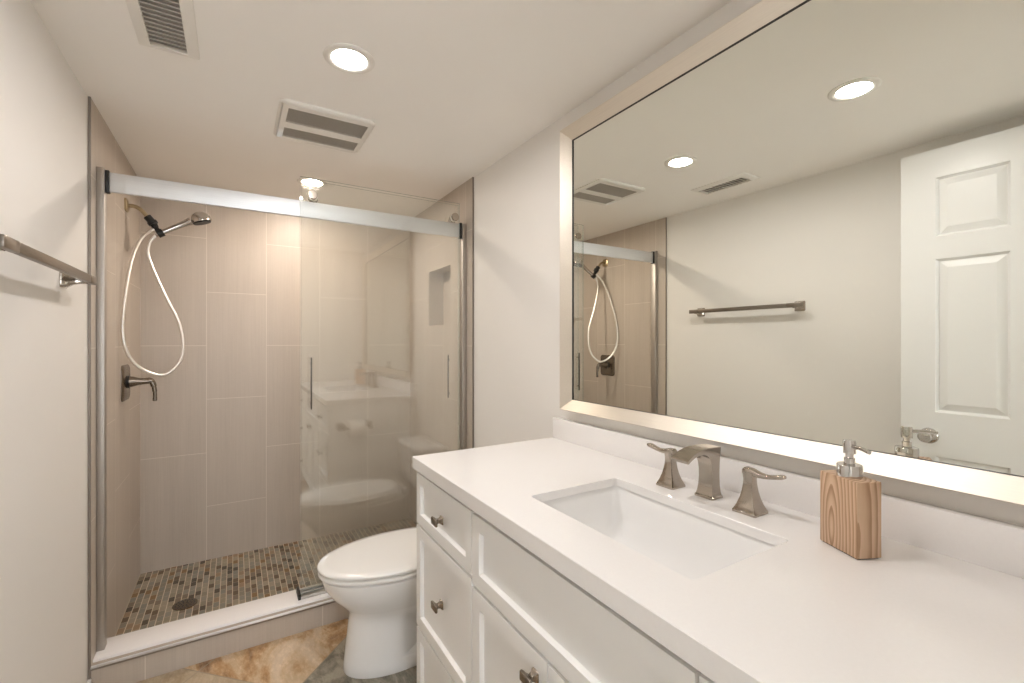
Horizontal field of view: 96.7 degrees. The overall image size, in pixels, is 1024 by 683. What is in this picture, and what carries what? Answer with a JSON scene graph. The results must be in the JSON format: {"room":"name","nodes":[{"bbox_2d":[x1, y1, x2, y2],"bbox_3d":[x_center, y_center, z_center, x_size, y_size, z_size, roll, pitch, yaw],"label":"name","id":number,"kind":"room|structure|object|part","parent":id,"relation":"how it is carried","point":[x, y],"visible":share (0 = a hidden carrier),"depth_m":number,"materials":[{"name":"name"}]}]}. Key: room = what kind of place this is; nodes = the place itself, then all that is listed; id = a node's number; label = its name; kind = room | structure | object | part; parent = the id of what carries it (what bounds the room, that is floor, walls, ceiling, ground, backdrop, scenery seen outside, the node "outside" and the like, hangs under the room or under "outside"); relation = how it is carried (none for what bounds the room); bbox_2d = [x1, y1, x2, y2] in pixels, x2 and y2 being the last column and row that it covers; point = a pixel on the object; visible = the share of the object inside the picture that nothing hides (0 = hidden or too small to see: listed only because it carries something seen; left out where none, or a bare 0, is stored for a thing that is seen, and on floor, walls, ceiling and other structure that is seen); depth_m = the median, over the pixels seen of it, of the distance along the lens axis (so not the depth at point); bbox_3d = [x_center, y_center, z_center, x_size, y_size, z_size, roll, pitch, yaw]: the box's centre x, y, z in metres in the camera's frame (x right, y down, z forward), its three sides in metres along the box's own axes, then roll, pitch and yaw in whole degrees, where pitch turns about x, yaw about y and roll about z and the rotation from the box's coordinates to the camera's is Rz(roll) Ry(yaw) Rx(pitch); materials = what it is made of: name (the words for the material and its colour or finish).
{"room":"bathroom","nodes":[
{"label":"bathroom","id":0,"kind":"room"},
{"bbox_2d":[0,0,139,682],"bbox_3d":[-1.200,0.222,1.006,0.128,2.184,3.367,0,0,-31],"label":"wall","id":1,"kind":"structure","parent":0,"point":[44,105],"depth_m":1.33,"materials":[{"name":"paint"}]},
{"bbox_2d":[0,234,96,287],"bbox_3d":[-1.173,-0.190,1.138,0.072,0.054,0.685,0,0,-31],"label":"towel bar","id":2,"kind":"object","parent":1,"relation":"attached to","point":[69,275],"visible":1,"depth_m":1.10,"materials":[{"name":"silver metal"}]},
{"bbox_3d":[-1.337,-0.190,1.393,0.058,0.054,0.054,0,0,-31],"label":"post","id":3,"kind":"part","parent":2,"relation":"part of","materials":[{"name":"silver metal"}]},
{"bbox_2d":[88,96,90,678],"bbox_3d":[-1.501,0.197,1.618,0.007,2.134,0.004,0,0,-31],"label":"trim","id":4,"kind":"structure","parent":1,"relation":"attached to","point":[89,97],"depth_m":1.62,"materials":[{"name":"silver metal"}]},
{"bbox_2d":[121,364,156,401],"bbox_3d":[-1.750,0.197,2.148,0.122,0.176,0.160,0,0,-31],"label":"shower valve","id":5,"kind":"object","parent":1,"relation":"attached to","point":[127,381],"visible":1,"depth_m":2.12,"materials":[{"name":"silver metal"}]},
{"bbox_3d":[-1.752,0.188,2.147,0.080,0.052,0.052,0,0,-31],"label":"stem","id":6,"kind":"part","parent":5,"relation":"part of","materials":[{"name":"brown metal"}]},
{"bbox_3d":[-1.721,0.228,2.166,0.054,0.114,0.027,0,0,-31],"label":"lever","id":7,"kind":"part","parent":5,"relation":"part of","materials":[{"name":"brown metal"}]},
{"bbox_2d":[124,198,158,230],"bbox_3d":[-1.756,-0.595,2.174,0.138,0.152,0.060,0,0,-31],"label":"shower arm","id":8,"kind":"object","parent":1,"relation":"attached to","point":[151,221],"visible":1,"depth_m":2.17,"materials":[{"name":"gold metal"}]},
{"bbox_2d":[121,211,211,376],"bbox_3d":[-1.659,-0.245,2.190,0.135,0.816,0.365,0,0,40],"label":"shower","id":9,"kind":"object","parent":8,"relation":"attached to","point":[197,218],"visible":1,"depth_m":2.18,"materials":[{"name":"silver metal"}]},
{"bbox_2d":[115,518,416,682],"bbox_3d":[-0.505,1.289,1.441,1.552,0.050,3.387,0,0,-31],"label":"floor","id":10,"kind":"structure","parent":0,"point":[235,579],"depth_m":2.20,"materials":[{"name":"tile"}]},
{"bbox_2d":[172,598,197,610],"bbox_3d":[-1.572,1.262,2.188,0.100,0.004,0.100,0,0,-31],"label":"floor drain","id":11,"kind":"object","parent":10,"relation":"on","point":[184,604],"visible":1,"depth_m":2.18,"materials":[{"name":"brown metal"}]},
{"bbox_2d":[90,583,348,682],"bbox_3d":[-0.894,1.206,2.079,1.512,0.116,0.163,0,0,-31],"label":"curb","id":12,"kind":"object","parent":10,"relation":"on","point":[139,655],"visible":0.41,"depth_m":1.83,"materials":[{"name":"stone"}]},
{"bbox_2d":[96,166,465,651],"bbox_3d":[-0.900,0.250,2.089,1.512,1.796,0.080,0,0,-31],"label":"shower door frame","id":13,"kind":"structure","parent":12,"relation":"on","point":[107,182],"depth_m":1.78,"materials":[{"name":"metal"}]},
{"bbox_3d":[-1.537,0.250,1.705,0.024,1.796,0.040,0,0,-31],"label":"wall post","id":14,"kind":"part","parent":13,"relation":"part of","materials":[{"name":"metal"}]},
{"bbox_2d":[300,176,458,593],"bbox_3d":[-0.615,0.197,2.241,0.781,1.875,0.036,0,0,-31],"label":"sliding glass panel","id":15,"kind":"object","parent":13,"relation":"attached to","point":[312,195],"visible":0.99,"depth_m":2.06,"materials":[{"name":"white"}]},
{"bbox_3d":[-0.906,0.189,2.055,0.008,0.234,0.016,0,0,-31],"label":"handle","id":16,"kind":"part","parent":15,"relation":"part of","materials":[{"name":"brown metal"}]},
{"bbox_2d":[302,179,457,589],"bbox_3d":[-0.629,0.197,2.284,0.780,1.875,0.036,0,0,-31],"label":"sliding glass panel","id":17,"kind":"object","parent":13,"relation":"attached to","point":[316,199],"visible":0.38,"depth_m":2.46,"materials":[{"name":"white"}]},
{"bbox_3d":[-0.345,0.189,2.467,0.008,0.234,0.016,0,0,-31],"label":"handle","id":18,"kind":"part","parent":17,"relation":"part of","materials":[{"name":"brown metal"}]},
{"bbox_3d":[-0.267,0.256,2.480,0.024,1.784,0.040,0,0,-31],"label":"wall post","id":19,"kind":"part","parent":13,"relation":"part of","materials":[{"name":"metal"}]},
{"bbox_2d":[317,527,417,678],"bbox_3d":[-0.379,0.941,1.903,0.809,0.647,0.414,0,0,-31],"label":"toilet","id":20,"kind":"object","parent":10,"relation":"on","point":[374,577],"visible":0.52,"depth_m":1.72,"materials":[{"name":"white ceramic"}]},
{"bbox_3d":[-0.484,0.847,1.839,0.562,0.017,0.377,0,0,-31],"label":"lid","id":21,"kind":"part","parent":20,"relation":"part of","materials":[{"name":"white plastic"}]},
{"bbox_3d":[-0.487,0.869,1.837,0.550,0.014,0.375,0,0,-31],"label":"seat","id":22,"kind":"part","parent":20,"relation":"part of","materials":[{"name":"white plastic"}]},
{"bbox_3d":[-0.433,1.073,1.870,0.653,0.382,0.363,0,0,-31],"label":"bowl","id":23,"kind":"part","parent":20,"relation":"part of","materials":[{"name":"white ceramic"}]},
{"bbox_2d":[417,472,714,682],"bbox_3d":[0.307,0.839,0.995,0.606,0.851,1.470,0,0,-31],"label":"vanity cabinet","id":24,"kind":"object","parent":10,"relation":"on","point":[490,610],"visible":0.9,"depth_m":1.01,"materials":[{"name":"paint"}]},
{"bbox_3d":[-0.198,1.035,1.310,0.018,0.228,0.398,0,0,-31],"label":"drawer","id":25,"kind":"part","parent":24,"relation":"part of","materials":[{"name":"paint"}]},
{"bbox_3d":[-0.211,0.748,1.288,0.028,0.024,0.038,0,0,-31],"label":"knob","id":26,"kind":"part","parent":24,"relation":"part of","materials":[{"name":"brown metal"}]},
{"bbox_3d":[-0.211,0.508,1.288,0.028,0.024,0.038,0,0,-31],"label":"knob","id":27,"kind":"part","parent":24,"relation":"part of","materials":[{"name":"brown metal"}]},
{"bbox_3d":[-0.198,0.752,1.310,0.018,0.319,0.398,0,0,-31],"label":"drawer","id":28,"kind":"part","parent":24,"relation":"part of","materials":[{"name":"paint"}]},
{"bbox_3d":[-0.198,0.504,1.310,0.018,0.160,0.398,0,0,-31],"label":"drawer","id":29,"kind":"part","parent":24,"relation":"part of","materials":[{"name":"paint"}]},
{"bbox_3d":[-0.009,0.879,1.000,0.018,0.540,0.316,0,0,-31],"label":"cabinet door","id":30,"kind":"part","parent":24,"relation":"part of","materials":[{"name":"paint"}]},
{"bbox_3d":[0.035,0.654,0.884,0.028,0.024,0.038,0,0,-31],"label":"knob","id":31,"kind":"part","parent":24,"relation":"part of","materials":[{"name":"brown metal"}]},
{"bbox_3d":[0.159,0.879,0.725,0.018,0.540,0.320,0,0,-31],"label":"cabinet door","id":32,"kind":"part","parent":24,"relation":"part of","materials":[{"name":"paint"}]},
{"bbox_3d":[0.352,0.504,0.408,0.018,0.160,0.409,0,0,-31],"label":"drawer","id":33,"kind":"part","parent":24,"relation":"part of","materials":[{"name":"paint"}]},
{"bbox_2d":[412,417,1023,682],"bbox_3d":[0.314,0.354,1.000,0.588,0.114,1.490,0,0,-31],"label":"countertop","id":34,"kind":"structure","parent":24,"relation":"on","point":[942,601],"depth_m":0.72,"materials":[{"name":"white stone"}]},
{"bbox_2d":[543,486,774,579],"bbox_3d":[0.284,0.460,0.980,0.325,0.130,0.503,0,0,-31],"label":"sink","id":35,"kind":"object","parent":34,"relation":"in","point":[694,547],"visible":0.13,"depth_m":1.09,"materials":[{"name":"white ceramic"}]},
{"bbox_2d":[647,443,786,517],"bbox_3d":[0.441,0.312,1.074,0.128,0.123,0.361,0,0,-31],"label":"faucet","id":36,"kind":"object","parent":34,"relation":"on","point":[749,503],"visible":1,"depth_m":1.08,"materials":[{"name":"silver metal"}]},
{"bbox_3d":[0.396,0.285,1.207,0.022,0.017,0.087,0,0,-31],"label":"lever","id":37,"kind":"part","parent":36,"relation":"part of","materials":[{"name":"silver metal"}]},
{"bbox_3d":[0.411,0.330,1.181,0.053,0.088,0.053,0,0,-31],"label":"handle","id":38,"kind":"part","parent":36,"relation":"part of","materials":[{"name":"silver metal"}]},
{"bbox_3d":[0.438,0.312,1.078,0.128,0.123,0.050,0,0,-31],"label":"spout","id":39,"kind":"part","parent":36,"relation":"part of","materials":[{"name":"silver metal"}]},
{"bbox_3d":[0.522,0.330,0.999,0.053,0.088,0.053,0,0,-31],"label":"handle","id":40,"kind":"part","parent":36,"relation":"part of","materials":[{"name":"silver metal"}]},
{"bbox_3d":[0.538,0.285,0.973,0.022,0.017,0.087,0,0,-31],"label":"lever","id":41,"kind":"part","parent":36,"relation":"part of","materials":[{"name":"silver metal"}]},
{"bbox_2d":[820,439,880,559],"bbox_3d":[0.608,0.276,0.814,0.047,0.197,0.090,0,0,-7],"label":"soap dispenser","id":42,"kind":"object","parent":34,"relation":"on","point":[850,501],"visible":1,"depth_m":0.80,"materials":[{"name":"brown wood"}]},
{"bbox_2d":[140,197,409,573],"bbox_3d":[-1.381,0.222,2.926,1.762,2.184,0.100,0,0,-31],"label":"wall","id":43,"kind":"structure","parent":0,"point":[236,457],"depth_m":2.79,"materials":[{"name":"tile"}]},
{"bbox_2d":[30,0,731,216],"bbox_3d":[-0.497,-0.910,1.505,1.848,0.080,3.487,0,0,-31],"label":"ceiling","id":44,"kind":"structure","parent":0,"point":[453,88],"depth_m":1.52,"materials":[{"name":"paint"}]},
{"bbox_2d":[125,0,199,59],"bbox_3d":[-0.940,-0.864,1.227,0.148,0.012,0.325,0,0,-31],"label":"ceiling vent","id":45,"kind":"object","parent":44,"relation":"in","point":[165,25],"visible":1,"depth_m":1.24,"materials":[{"name":"white plastic"}]},
{"bbox_2d":[297,177,326,187],"bbox_3d":[-1.091,-0.867,2.485,0.150,0.006,0.150,0,0,-31],"label":"recessed light","id":46,"kind":"object","parent":44,"relation":"in","point":[305,182],"visible":0.92,"depth_m":2.48,"materials":[{"name":"white plastic"}]},
{"bbox_2d":[302,180,321,185],"bbox_3d":[-1.091,-0.869,2.485,0.099,0.003,0.099,0,0,-31],"label":"diffuser","id":47,"kind":"object","parent":46,"relation":"attached to","point":[304,182],"depth_m":2.50,"materials":[{"name":"white glass"}]},
{"bbox_2d":[273,99,375,153],"bbox_3d":[-0.769,-0.864,1.856,0.344,0.013,0.346,0,0,-31],"label":"exhaust fan","id":48,"kind":"object","parent":44,"relation":"attached to","point":[298,121],"visible":1,"depth_m":1.82,"materials":[{"name":"white plastic"}]},
{"bbox_2d":[283,127,357,149],"bbox_3d":[-0.811,-0.860,1.934,0.288,0.004,0.092,0,0,-31],"label":"grille","id":49,"kind":"object","parent":48,"relation":"attached to","point":[292,133],"depth_m":1.93,"materials":[{"name":"grey metal"}]},
{"bbox_2d":[286,108,367,137],"bbox_3d":[-0.729,-0.860,1.799,0.288,0.004,0.123,0,0,-31],"label":"grille","id":50,"kind":"object","parent":48,"relation":"attached to","point":[297,117],"depth_m":1.80,"materials":[{"name":"grey metal"}]},
{"bbox_2d":[323,43,374,73],"bbox_3d":[-0.501,-0.867,1.401,0.150,0.006,0.150,0,0,-31],"label":"recessed light","id":51,"kind":"object","parent":44,"relation":"in","point":[344,57],"visible":1,"depth_m":1.39,"materials":[{"name":"white plastic"}]},
{"bbox_2d":[332,50,365,68],"bbox_3d":[-0.501,-0.869,1.401,0.099,0.003,0.099,0,0,-31],"label":"diffuser","id":52,"kind":"object","parent":51,"relation":"attached to","point":[341,59],"depth_m":1.40,"materials":[{"name":"white"}]},
{"bbox_2d":[410,0,1023,525],"bbox_3d":[0.234,0.222,1.880,0.208,2.184,3.367,0,0,-31],"label":"wall","id":53,"kind":"structure","parent":0,"point":[517,197],"depth_m":2.10,"materials":[{"name":"paint"}]},
{"bbox_2d":[472,177,473,447],"bbox_3d":[-0.206,0.197,2.408,0.008,2.134,0.004,0,0,-31],"label":"trim","id":54,"kind":"structure","parent":53,"relation":"attached to","point":[472,177],"depth_m":2.41,"materials":[{"name":"silver metal"}]},
{"bbox_2d":[553,417,1023,578],"bbox_3d":[0.556,0.336,1.147,0.022,0.077,1.490,0,0,-31],"label":"backsplash","id":55,"kind":"structure","parent":53,"relation":"attached to","point":[993,544],"depth_m":0.86,"materials":[{"name":"white stone"}]},
{"bbox_2d":[560,0,1023,505],"bbox_3d":[0.543,-0.269,1.152,0.038,1.048,1.341,0,0,-31],"label":"wall mirror","id":56,"kind":"object","parent":53,"relation":"attached to","point":[799,233],"visible":1,"depth_m":0.98,"materials":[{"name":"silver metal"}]}
]}

